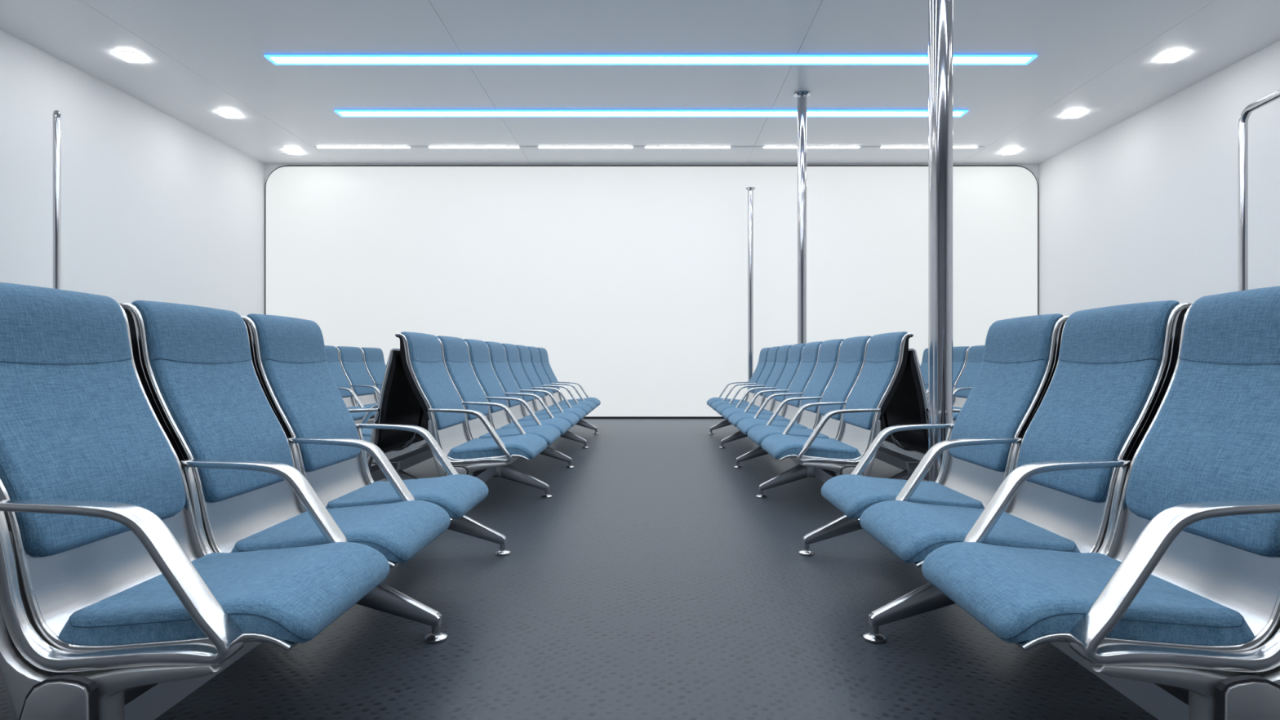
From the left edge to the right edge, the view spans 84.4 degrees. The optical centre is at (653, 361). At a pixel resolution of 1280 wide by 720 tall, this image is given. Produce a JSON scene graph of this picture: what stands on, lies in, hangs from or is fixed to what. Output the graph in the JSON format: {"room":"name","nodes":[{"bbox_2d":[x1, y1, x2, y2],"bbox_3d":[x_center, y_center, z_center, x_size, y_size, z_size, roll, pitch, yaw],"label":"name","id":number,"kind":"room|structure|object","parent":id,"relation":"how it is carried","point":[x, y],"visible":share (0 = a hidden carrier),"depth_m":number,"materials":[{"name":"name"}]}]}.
{"room":"waiting room","nodes":[
{"label":"waiting room","id":0,"kind":"room"},
{"bbox_2d":[0,29,265,315],"bbox_3d":[-5.485,-0.985,3.125,0.150,3.770,13.450,0,0,0],"label":"wall","id":1,"kind":"structure","parent":0,"point":[155,206],"depth_m":7.15,"materials":[{"name":"white paint"}]},
{"bbox_2d":[0,418,1158,719],"bbox_3d":[-0.020,0.850,3.125,10.780,0.100,13.450,0,0,0],"label":"floor","id":2,"kind":"structure","parent":0,"point":[654,581],"depth_m":2.12,"materials":[{"name":"rubber"}]},
{"bbox_2d":[53,110,61,289],"bbox_3d":[-4.818,-0.613,5.707,0.089,2.825,0.237,0,0,-40],"label":"grab rail","id":3,"kind":"object","parent":2,"relation":"on","point":[56,113],"visible":0.62,"depth_m":5.63,"materials":[{"name":"silver metal"}]},
{"bbox_2d":[0,282,510,719],"bbox_3d":[-0.958,0.322,2.075,0.731,0.956,1.811,0,0,0],"label":"bench","id":4,"kind":"object","parent":2,"relation":"on","point":[185,490],"visible":1,"depth_m":1.51,"materials":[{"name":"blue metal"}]},
{"bbox_2d":[0,359,185,555],"bbox_3d":[-1.202,0.103,1.470,0.209,0.514,0.422,0,0,0],"label":"cushion","id":5,"kind":"object","parent":4,"relation":"on","point":[71,429],"depth_m":1.43,"materials":[{"name":"blue fabric"}]},
{"bbox_2d":[137,307,293,502],"bbox_3d":[-1.202,0.103,1.970,0.209,0.514,0.422,0,0,0],"label":"cushion","id":6,"kind":"object","parent":4,"relation":"on","point":[200,360],"depth_m":1.90,"materials":[{"name":"blue fabric"}]},
{"bbox_2d":[58,542,389,644],"bbox_3d":[-0.842,0.467,1.470,0.449,0.088,0.446,0,0,0],"label":"seat cushion","id":7,"kind":"object","parent":4,"relation":"on","point":[288,596],"depth_m":1.32,"materials":[{"name":"blue fabric"}]},
{"bbox_2d":[262,360,360,471],"bbox_3d":[-1.202,0.103,2.470,0.209,0.514,0.422,0,0,0],"label":"cushion","id":8,"kind":"object","parent":4,"relation":"on","point":[306,393],"depth_m":2.41,"materials":[{"name":"blue fabric"}]},
{"bbox_2d":[230,500,450,563],"bbox_3d":[-0.842,0.467,1.970,0.449,0.088,0.446,0,0,0],"label":"seat cushion","id":9,"kind":"object","parent":4,"relation":"on","point":[398,531],"depth_m":1.86,"materials":[{"name":"blue fabric"}]},
{"bbox_2d":[325,474,488,519],"bbox_3d":[-0.842,0.467,2.470,0.449,0.088,0.446,0,0,0],"label":"seat cushion","id":10,"kind":"object","parent":4,"relation":"on","point":[456,494],"depth_m":2.37,"materials":[{"name":"blue fabric"}]},
{"bbox_2d":[324,345,386,428],"bbox_3d":[-2.902,0.322,6.000,0.731,0.956,4.902,0,0,0],"label":"bench","id":11,"kind":"object","parent":2,"relation":"on","point":[357,374],"visible":0.21,"depth_m":7.36,"materials":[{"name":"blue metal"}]},
{"bbox_2d":[327,360,351,397],"bbox_3d":[-3.146,0.103,6.900,0.209,0.514,0.522,0,0,0],"label":"cushion","id":12,"kind":"object","parent":11,"relation":"on","point":[340,379],"depth_m":6.99,"materials":[{"name":"blue fabric"}]},
{"bbox_2d":[341,360,375,395],"bbox_3d":[-3.146,0.103,7.500,0.209,0.514,0.522,0,0,0],"label":"cushion","id":13,"kind":"object","parent":11,"relation":"on","point":[356,372],"depth_m":7.44,"materials":[{"name":"blue fabric"}]},
{"bbox_2d":[347,404,376,412],"bbox_3d":[-2.785,0.467,6.900,0.449,0.088,0.546,0,0,0],"label":"seat cushion","id":14,"kind":"object","parent":11,"relation":"on","point":[350,406],"depth_m":6.82,"materials":[{"name":"blue fabric"}]},
{"bbox_2d":[350,407,375,420],"bbox_3d":[-2.785,0.467,6.300,0.449,0.088,0.546,0,0,0],"label":"seat cushion","id":15,"kind":"object","parent":11,"relation":"on","point":[356,415],"depth_m":6.20,"materials":[{"name":"blue fabric"}]},
{"bbox_2d":[365,360,386,390],"bbox_3d":[-3.146,0.103,8.100,0.209,0.514,0.522,0,0,0],"label":"cushion","id":16,"kind":"object","parent":11,"relation":"on","point":[375,369],"depth_m":7.96,"materials":[{"name":"blue fabric"}]},
{"bbox_2d":[348,348,432,481],"bbox_3d":[-1.620,0.367,6.000,0.654,0.866,4.902,0,0,0],"label":"bench","id":17,"kind":"object","parent":2,"relation":"on","point":[397,403],"visible":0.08,"depth_m":3.86,"materials":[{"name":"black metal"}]},
{"bbox_2d":[362,435,370,441],"bbox_3d":[-1.698,0.467,3.900,0.449,0.088,0.546,0,0,0],"label":"seat cushion","id":18,"kind":"object","parent":17,"relation":"on","point":[366,438],"depth_m":4.03,"materials":[{"name":"blue fabric"}]},
{"bbox_2d":[361,428,372,436],"bbox_3d":[-1.698,0.467,4.500,0.449,0.088,0.546,0,0,0],"label":"seat cushion","id":19,"kind":"object","parent":17,"relation":"on","point":[366,432],"depth_m":4.30,"materials":[{"name":"blue fabric"}]},
{"bbox_2d":[377,348,399,408],"bbox_3d":[-1.389,0.147,3.900,0.111,0.426,0.522,0,0,0],"label":"cushion","id":20,"kind":"object","parent":17,"relation":"on","point":[389,394],"depth_m":3.63,"materials":[{"name":"blue fabric"}]},
{"bbox_2d":[395,331,600,497],"bbox_3d":[-0.958,0.322,6.000,0.731,0.956,4.902,0,0,0],"label":"bench","id":21,"kind":"object","parent":2,"relation":"on","point":[488,406],"visible":1,"depth_m":4.32,"materials":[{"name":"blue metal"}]},
{"bbox_2d":[410,360,465,430],"bbox_3d":[-1.202,0.103,3.900,0.209,0.514,0.522,0,0,0],"label":"cushion","id":22,"kind":"object","parent":21,"relation":"on","point":[431,384],"depth_m":3.78,"materials":[{"name":"blue fabric"}]},
{"bbox_2d":[444,360,488,420],"bbox_3d":[-1.202,0.103,4.500,0.209,0.514,0.522,0,0,0],"label":"cushion","id":23,"kind":"object","parent":21,"relation":"on","point":[461,375],"depth_m":4.42,"materials":[{"name":"blue fabric"}]},
{"bbox_2d":[471,360,506,413],"bbox_3d":[-1.202,0.103,5.100,0.209,0.514,0.522,0,0,0],"label":"cushion","id":24,"kind":"object","parent":21,"relation":"on","point":[483,371],"depth_m":5.01,"materials":[{"name":"blue fabric"}]},
{"bbox_2d":[447,434,546,459],"bbox_3d":[-0.842,0.467,3.900,0.449,0.088,0.546,0,0,0],"label":"seat cushion","id":25,"kind":"object","parent":21,"relation":"on","point":[526,446],"depth_m":3.65,"materials":[{"name":"blue fabric"}]},
{"bbox_2d":[490,360,521,407],"bbox_3d":[-1.202,0.103,5.700,0.209,0.514,0.522,0,0,0],"label":"cushion","id":26,"kind":"object","parent":21,"relation":"on","point":[502,371],"depth_m":5.61,"materials":[{"name":"blue fabric"}]},
{"bbox_2d":[478,424,560,445],"bbox_3d":[-0.842,0.467,4.500,0.449,0.088,0.546,0,0,0],"label":"seat cushion","id":27,"kind":"object","parent":21,"relation":"on","point":[550,433],"depth_m":4.40,"materials":[{"name":"blue fabric"}]},
{"bbox_2d":[506,360,533,402],"bbox_3d":[-1.202,0.103,6.300,0.209,0.514,0.522,0,0,0],"label":"cushion","id":28,"kind":"object","parent":21,"relation":"on","point":[517,371],"depth_m":6.22,"materials":[{"name":"blue fabric"}]},
{"bbox_2d":[520,360,544,399],"bbox_3d":[-1.202,0.103,6.900,0.209,0.514,0.522,0,0,0],"label":"cushion","id":29,"kind":"object","parent":21,"relation":"on","point":[527,366],"depth_m":6.82,"materials":[{"name":"blue fabric"}]},
{"bbox_2d":[500,417,571,435],"bbox_3d":[-0.842,0.467,5.100,0.449,0.088,0.546,0,0,0],"label":"seat cushion","id":30,"kind":"object","parent":21,"relation":"on","point":[562,424],"depth_m":5.00,"materials":[{"name":"blue fabric"}]},
{"bbox_2d":[531,360,552,395],"bbox_3d":[-1.202,0.103,7.500,0.209,0.514,0.522,0,0,0],"label":"cushion","id":31,"kind":"object","parent":21,"relation":"on","point":[537,365],"depth_m":7.42,"materials":[{"name":"blue fabric"}]},
{"bbox_2d":[517,412,579,426],"bbox_3d":[-0.842,0.467,5.700,0.449,0.088,0.546,0,0,0],"label":"seat cushion","id":32,"kind":"object","parent":21,"relation":"on","point":[572,418],"depth_m":5.61,"materials":[{"name":"blue fabric"}]},
{"bbox_2d":[540,360,559,393],"bbox_3d":[-1.202,0.103,8.100,0.209,0.514,0.522,0,0,0],"label":"cushion","id":33,"kind":"object","parent":21,"relation":"on","point":[545,364],"depth_m":8.02,"materials":[{"name":"blue fabric"}]},
{"bbox_2d":[534,407,586,420],"bbox_3d":[-0.842,0.467,6.300,0.449,0.088,0.546,0,0,0],"label":"seat cushion","id":34,"kind":"object","parent":21,"relation":"on","point":[580,412],"depth_m":6.21,"materials":[{"name":"blue fabric"}]},
{"bbox_2d":[542,403,591,415],"bbox_3d":[-0.842,0.467,6.900,0.449,0.088,0.546,0,0,0],"label":"seat cushion","id":35,"kind":"object","parent":21,"relation":"on","point":[585,407],"depth_m":6.81,"materials":[{"name":"blue fabric"}]},
{"bbox_2d":[551,400,596,410],"bbox_3d":[-0.842,0.467,7.500,0.449,0.088,0.546,0,0,0],"label":"seat cushion","id":36,"kind":"object","parent":21,"relation":"on","point":[593,405],"depth_m":7.41,"materials":[{"name":"blue fabric"}]},
{"bbox_2d":[559,397,600,406],"bbox_3d":[-0.842,0.467,8.100,0.449,0.088,0.546,0,0,0],"label":"seat cushion","id":37,"kind":"object","parent":21,"relation":"on","point":[597,402],"depth_m":8.02,"materials":[{"name":"blue fabric"}]},
{"bbox_2d":[745,186,755,385],"bbox_3d":[1.310,-0.765,9.500,0.130,3.130,0.130,0,0,0],"label":"steel pole","id":38,"kind":"object","parent":2,"relation":"on","point":[750,189],"visible":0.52,"depth_m":9.47,"materials":[{"name":"grey metal"}]},
{"bbox_2d":[793,90,810,343],"bbox_3d":[1.530,-0.975,7.260,0.169,3.550,0.169,0,0,0],"label":"steel pole","id":39,"kind":"object","parent":2,"relation":"on","point":[802,95],"visible":0.56,"depth_m":7.22,"materials":[{"name":"grey metal"}]},
{"bbox_2d":[706,331,913,497],"bbox_3d":[0.970,0.322,6.000,0.731,0.956,4.902,0,0,0],"label":"bench","id":40,"kind":"object","parent":2,"relation":"on","point":[820,406],"visible":0.99,"depth_m":4.32,"materials":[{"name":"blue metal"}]},
{"bbox_2d":[706,397,748,407],"bbox_3d":[0.854,0.467,8.100,0.449,0.088,0.546,0,0,0],"label":"seat cushion","id":41,"kind":"object","parent":40,"relation":"on","point":[709,402],"depth_m":8.01,"materials":[{"name":"blue fabric"}]},
{"bbox_2d":[711,400,755,410],"bbox_3d":[0.854,0.467,7.500,0.449,0.088,0.546,0,0,0],"label":"seat cushion","id":42,"kind":"object","parent":40,"relation":"on","point":[716,403],"depth_m":7.41,"materials":[{"name":"blue fabric"}]},
{"bbox_2d":[715,403,765,415],"bbox_3d":[0.854,0.467,6.900,0.449,0.088,0.546,0,0,0],"label":"seat cushion","id":43,"kind":"object","parent":40,"relation":"on","point":[720,408],"depth_m":6.81,"materials":[{"name":"blue fabric"}]},
{"bbox_2d":[721,407,773,420],"bbox_3d":[0.854,0.467,6.300,0.449,0.088,0.546,0,0,0],"label":"seat cushion","id":44,"kind":"object","parent":40,"relation":"on","point":[726,414],"depth_m":6.21,"materials":[{"name":"blue fabric"}]},
{"bbox_2d":[747,360,766,393],"bbox_3d":[1.214,0.103,8.100,0.209,0.514,0.522,0,0,0],"label":"cushion","id":45,"kind":"object","parent":40,"relation":"on","point":[761,365],"depth_m":8.01,"materials":[{"name":"blue fabric"}]},
{"bbox_2d":[728,412,790,426],"bbox_3d":[0.854,0.467,5.700,0.449,0.088,0.546,0,0,0],"label":"seat cushion","id":46,"kind":"object","parent":40,"relation":"on","point":[735,418],"depth_m":5.61,"materials":[{"name":"blue fabric"}]},
{"bbox_2d":[755,360,776,395],"bbox_3d":[1.214,0.103,7.500,0.209,0.514,0.522,0,0,0],"label":"cushion","id":47,"kind":"object","parent":40,"relation":"on","point":[769,366],"depth_m":7.41,"materials":[{"name":"blue fabric"}]},
{"bbox_2d":[736,417,807,435],"bbox_3d":[0.854,0.467,5.100,0.449,0.088,0.546,0,0,0],"label":"seat cushion","id":48,"kind":"object","parent":40,"relation":"on","point":[745,424],"depth_m":5.00,"materials":[{"name":"blue fabric"}]},
{"bbox_2d":[763,360,786,399],"bbox_3d":[1.214,0.103,6.900,0.209,0.514,0.522,0,0,0],"label":"cushion","id":49,"kind":"object","parent":40,"relation":"on","point":[779,368],"depth_m":6.82,"materials":[{"name":"blue fabric"}]},
{"bbox_2d":[773,360,800,402],"bbox_3d":[1.214,0.103,6.300,0.209,0.514,0.522,0,0,0],"label":"cushion","id":50,"kind":"object","parent":40,"relation":"on","point":[791,368],"depth_m":6.22,"materials":[{"name":"blue fabric"}]},
{"bbox_2d":[746,424,829,445],"bbox_3d":[0.854,0.467,4.500,0.449,0.088,0.546,0,0,0],"label":"seat cushion","id":51,"kind":"object","parent":40,"relation":"on","point":[757,433],"depth_m":4.40,"materials":[{"name":"blue fabric"}]},
{"bbox_2d":[786,360,817,407],"bbox_3d":[1.214,0.103,5.700,0.209,0.514,0.522,0,0,0],"label":"cushion","id":52,"kind":"object","parent":40,"relation":"on","point":[806,370],"depth_m":5.61,"materials":[{"name":"blue fabric"}]},
{"bbox_2d":[760,434,861,459],"bbox_3d":[0.854,0.467,3.900,0.449,0.088,0.546,0,0,0],"label":"seat cushion","id":53,"kind":"object","parent":40,"relation":"on","point":[780,446],"depth_m":3.65,"materials":[{"name":"blue fabric"}]},
{"bbox_2d":[800,360,837,413],"bbox_3d":[1.214,0.103,5.100,0.209,0.514,0.522,0,0,0],"label":"cushion","id":54,"kind":"object","parent":40,"relation":"on","point":[824,371],"depth_m":5.01,"materials":[{"name":"blue fabric"}]},
{"bbox_2d":[818,360,863,420],"bbox_3d":[1.214,0.103,4.500,0.209,0.514,0.522,0,0,0],"label":"cushion","id":55,"kind":"object","parent":40,"relation":"on","point":[846,374],"depth_m":4.42,"materials":[{"name":"blue fabric"}]},
{"bbox_2d":[843,360,897,430],"bbox_3d":[1.214,0.103,3.900,0.209,0.514,0.522,0,0,0],"label":"cushion","id":56,"kind":"object","parent":40,"relation":"on","point":[877,383],"depth_m":3.78,"materials":[{"name":"blue fabric"}]},
{"bbox_2d":[875,348,960,480],"bbox_3d":[1.620,0.367,5.100,0.654,0.866,3.102,0,0,0],"label":"bench","id":57,"kind":"object","parent":2,"relation":"on","point":[908,405],"visible":0.18,"depth_m":3.85,"materials":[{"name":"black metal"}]},
{"bbox_2d":[908,348,928,403],"bbox_3d":[1.389,0.147,3.900,0.111,0.426,0.522,0,0,0],"label":"cushion","id":58,"kind":"object","parent":57,"relation":"on","point":[917,389],"depth_m":3.63,"materials":[{"name":"blue fabric"}]},
{"bbox_2d":[928,0,952,481],"bbox_3d":[1.270,-0.975,3.120,0.182,3.550,0.182,0,0,0],"label":"steel pole","id":59,"kind":"object","parent":2,"relation":"on","point":[940,11],"visible":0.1,"depth_m":3.08,"materials":[{"name":"grey metal"}]},
{"bbox_2d":[920,345,984,424],"bbox_3d":[2.902,0.322,6.000,0.731,0.956,4.902,0,0,0],"label":"bench","id":60,"kind":"object","parent":2,"relation":"on","point":[967,361],"visible":0.07,"depth_m":7.09,"materials":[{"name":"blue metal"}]},
{"bbox_2d":[920,360,928,391],"bbox_3d":[3.146,0.103,8.100,0.209,0.514,0.522,0,0,0],"label":"cushion","id":61,"kind":"object","parent":60,"relation":"on","point":[924,365],"depth_m":8.11,"materials":[{"name":"blue fabric"}]},
{"bbox_2d":[952,408,959,420],"bbox_3d":[2.785,0.467,6.300,0.449,0.088,0.546,0,0,0],"label":"seat cushion","id":62,"kind":"object","parent":60,"relation":"on","point":[954,415],"depth_m":6.04,"materials":[{"name":"blue fabric"}]},
{"bbox_2d":[952,360,964,387],"bbox_3d":[3.146,0.103,7.500,0.209,0.514,0.522,0,0,0],"label":"cushion","id":63,"kind":"object","parent":60,"relation":"on","point":[958,366],"depth_m":7.26,"materials":[{"name":"blue fabric"}]},
{"bbox_2d":[954,360,982,398],"bbox_3d":[3.146,0.103,6.900,0.209,0.514,0.522,0,0,0],"label":"cushion","id":64,"kind":"object","parent":60,"relation":"on","point":[968,377],"depth_m":6.96,"materials":[{"name":"blue fabric"}]},
{"bbox_2d":[799,285,1279,719],"bbox_3d":[0.970,0.322,2.075,0.731,0.956,1.811,0,0,0],"label":"bench","id":65,"kind":"object","parent":2,"relation":"on","point":[1105,492],"visible":1,"depth_m":1.57,"materials":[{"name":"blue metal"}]},
{"bbox_2d":[821,474,985,519],"bbox_3d":[0.854,0.467,2.470,0.449,0.088,0.446,0,0,0],"label":"seat cushion","id":66,"kind":"object","parent":65,"relation":"on","point":[851,494],"depth_m":2.37,"materials":[{"name":"blue fabric"}]},
{"bbox_2d":[859,500,1080,563],"bbox_3d":[0.854,0.467,1.970,0.449,0.088,0.446,0,0,0],"label":"seat cushion","id":67,"kind":"object","parent":65,"relation":"on","point":[911,531],"depth_m":1.86,"materials":[{"name":"blue fabric"}]},
{"bbox_2d":[948,360,1048,471],"bbox_3d":[1.214,0.103,2.470,0.209,0.514,0.422,0,0,0],"label":"cushion","id":68,"kind":"object","parent":65,"relation":"on","point":[1002,393],"depth_m":2.41,"materials":[{"name":"blue fabric"}]},
{"bbox_2d":[921,542,1254,644],"bbox_3d":[0.854,0.467,1.470,0.449,0.088,0.446,0,0,0],"label":"seat cushion","id":69,"kind":"object","parent":65,"relation":"on","point":[1023,596],"depth_m":1.32,"materials":[{"name":"blue fabric"}]},
{"bbox_2d":[1017,307,1173,502],"bbox_3d":[1.214,0.103,1.970,0.209,0.514,0.422,0,0,0],"label":"cushion","id":70,"kind":"object","parent":65,"relation":"on","point":[1109,362],"depth_m":1.90,"materials":[{"name":"blue fabric"}]},
{"bbox_2d":[1125,359,1279,555],"bbox_3d":[1.214,0.103,1.470,0.209,0.514,0.422,0,0,0],"label":"cushion","id":71,"kind":"object","parent":65,"relation":"on","point":[1214,433],"depth_m":1.46,"materials":[{"name":"blue fabric"}]},
{"bbox_2d":[1238,88,1279,291],"bbox_3d":[4.652,-0.612,5.079,0.108,2.825,1.254,0,0,7],"label":"grab rail","id":72,"kind":"object","parent":2,"relation":"on","point":[1244,117],"visible":0.62,"depth_m":5.62,"materials":[{"name":"silver metal"}]},
{"bbox_2d":[0,0,1279,164],"bbox_3d":[-0.020,-2.810,3.125,10.780,0.120,13.450,0,0,0],"label":"ceiling","id":73,"kind":"structure","parent":0,"point":[204,58],"depth_m":6.72,"materials":[{"name":"white paint"}]},
{"bbox_2d":[114,51,146,62],"bbox_3d":[-4.710,-2.741,6.370,0.192,0.018,0.192,0,0,0],"label":"recessed light","id":74,"kind":"object","parent":73,"relation":"in","point":[129,56],"visible":1,"depth_m":6.35,"materials":[{"name":"white plastic"}]},
{"bbox_2d":[217,111,241,118],"bbox_3d":[-4.710,-2.741,7.850,0.192,0.018,0.192,0,0,0],"label":"recessed light","id":75,"kind":"object","parent":73,"relation":"in","point":[228,114],"visible":1,"depth_m":7.83,"materials":[{"name":"white plastic"}]},
{"bbox_2d":[283,149,303,154],"bbox_3d":[-4.710,-2.741,9.250,0.192,0.018,0.192,0,0,0],"label":"recessed light","id":76,"kind":"object","parent":73,"relation":"in","point":[288,151],"visible":1,"depth_m":9.23,"materials":[{"name":"white plastic"}]},
{"bbox_2d":[314,146,984,147],"bbox_3d":[-0.045,-2.745,9.060,8.570,0.010,0.060,0,0,0],"label":"recessed light","id":77,"kind":"object","parent":73,"relation":"in","point":[314,146],"visible":0.96,"depth_m":9.03,"materials":[{"name":"white plastic"}]},
{"bbox_2d":[262,53,1039,65],"bbox_3d":[-0.020,-2.740,6.420,6.954,0.021,0.192,0,0,0],"label":"recessed light","id":78,"kind":"object","parent":73,"relation":"in","point":[276,59],"visible":1,"depth_m":6.38,"materials":[{"name":"white plastic"}]},
{"bbox_2d":[271,57,1031,62],"bbox_3d":[-0.020,-2.730,6.408,6.844,0.002,0.104,0,0,0],"label":"diffuser","id":79,"kind":"object","parent":78,"relation":"attached to","point":[273,60],"depth_m":6.40,"materials":[{"name":"white plastic"}]},
{"bbox_2d":[333,109,969,116],"bbox_3d":[-0.020,-2.740,7.810,6.954,0.021,0.192,0,0,0],"label":"recessed light","id":80,"kind":"object","parent":73,"relation":"in","point":[342,113],"visible":1,"depth_m":7.77,"materials":[{"name":"white plastic"}]},
{"bbox_2d":[340,112,962,115],"bbox_3d":[-0.020,-2.730,7.798,6.844,0.002,0.104,0,0,0],"label":"diffuser","id":81,"kind":"object","parent":80,"relation":"attached to","point":[341,113],"depth_m":7.81,"materials":[{"name":"white plastic"}]},
{"bbox_2d":[1000,149,1020,154],"bbox_3d":[4.680,-2.741,9.250,0.192,0.018,0.192,0,0,0],"label":"recessed light","id":82,"kind":"object","parent":73,"relation":"in","point":[1006,151],"visible":1,"depth_m":9.23,"materials":[{"name":"white plastic"}]},
{"bbox_2d":[1062,111,1086,118],"bbox_3d":[4.680,-2.741,7.850,0.192,0.018,0.192,0,0,0],"label":"recessed light","id":83,"kind":"object","parent":73,"relation":"in","point":[1072,114],"visible":1,"depth_m":7.83,"materials":[{"name":"white plastic"}]},
{"bbox_2d":[1155,51,1188,62],"bbox_3d":[4.680,-2.741,6.370,0.192,0.018,0.192,0,0,0],"label":"recessed light","id":84,"kind":"object","parent":73,"relation":"in","point":[1173,56],"visible":1,"depth_m":6.35,"materials":[{"name":"white plastic"}]},
{"bbox_2d":[265,163,1038,184],"bbox_3d":[-0.020,-0.985,9.925,11.080,3.770,0.150,0,0,0],"label":"wall","id":85,"kind":"structure","parent":0,"point":[269,168],"depth_m":9.85,"materials":[{"name":"white paint"}]},
{"bbox_2d":[266,166,1037,416],"bbox_3d":[-0.020,-0.968,9.810,10.708,3.472,0.031,0,0,0],"label":"wall panel","id":86,"kind":"object","parent":85,"relation":"attached to","point":[632,282],"visible":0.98,"depth_m":9.80,"materials":[{"name":"white paint"}]},
{"bbox_2d":[265,164,1038,418],"bbox_3d":[-0.020,-0.964,9.837,10.756,3.528,0.024,0,0,0],"label":"trim","id":87,"kind":"structure","parent":85,"relation":"attached to","point":[585,417],"depth_m":9.82,"materials":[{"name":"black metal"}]},
{"bbox_2d":[1038,40,1279,315],"bbox_3d":[5.445,-0.985,3.125,0.150,3.770,13.450,0,0,0],"label":"wall","id":88,"kind":"structure","parent":0,"point":[1144,208],"depth_m":7.35,"materials":[{"name":"white paint"}]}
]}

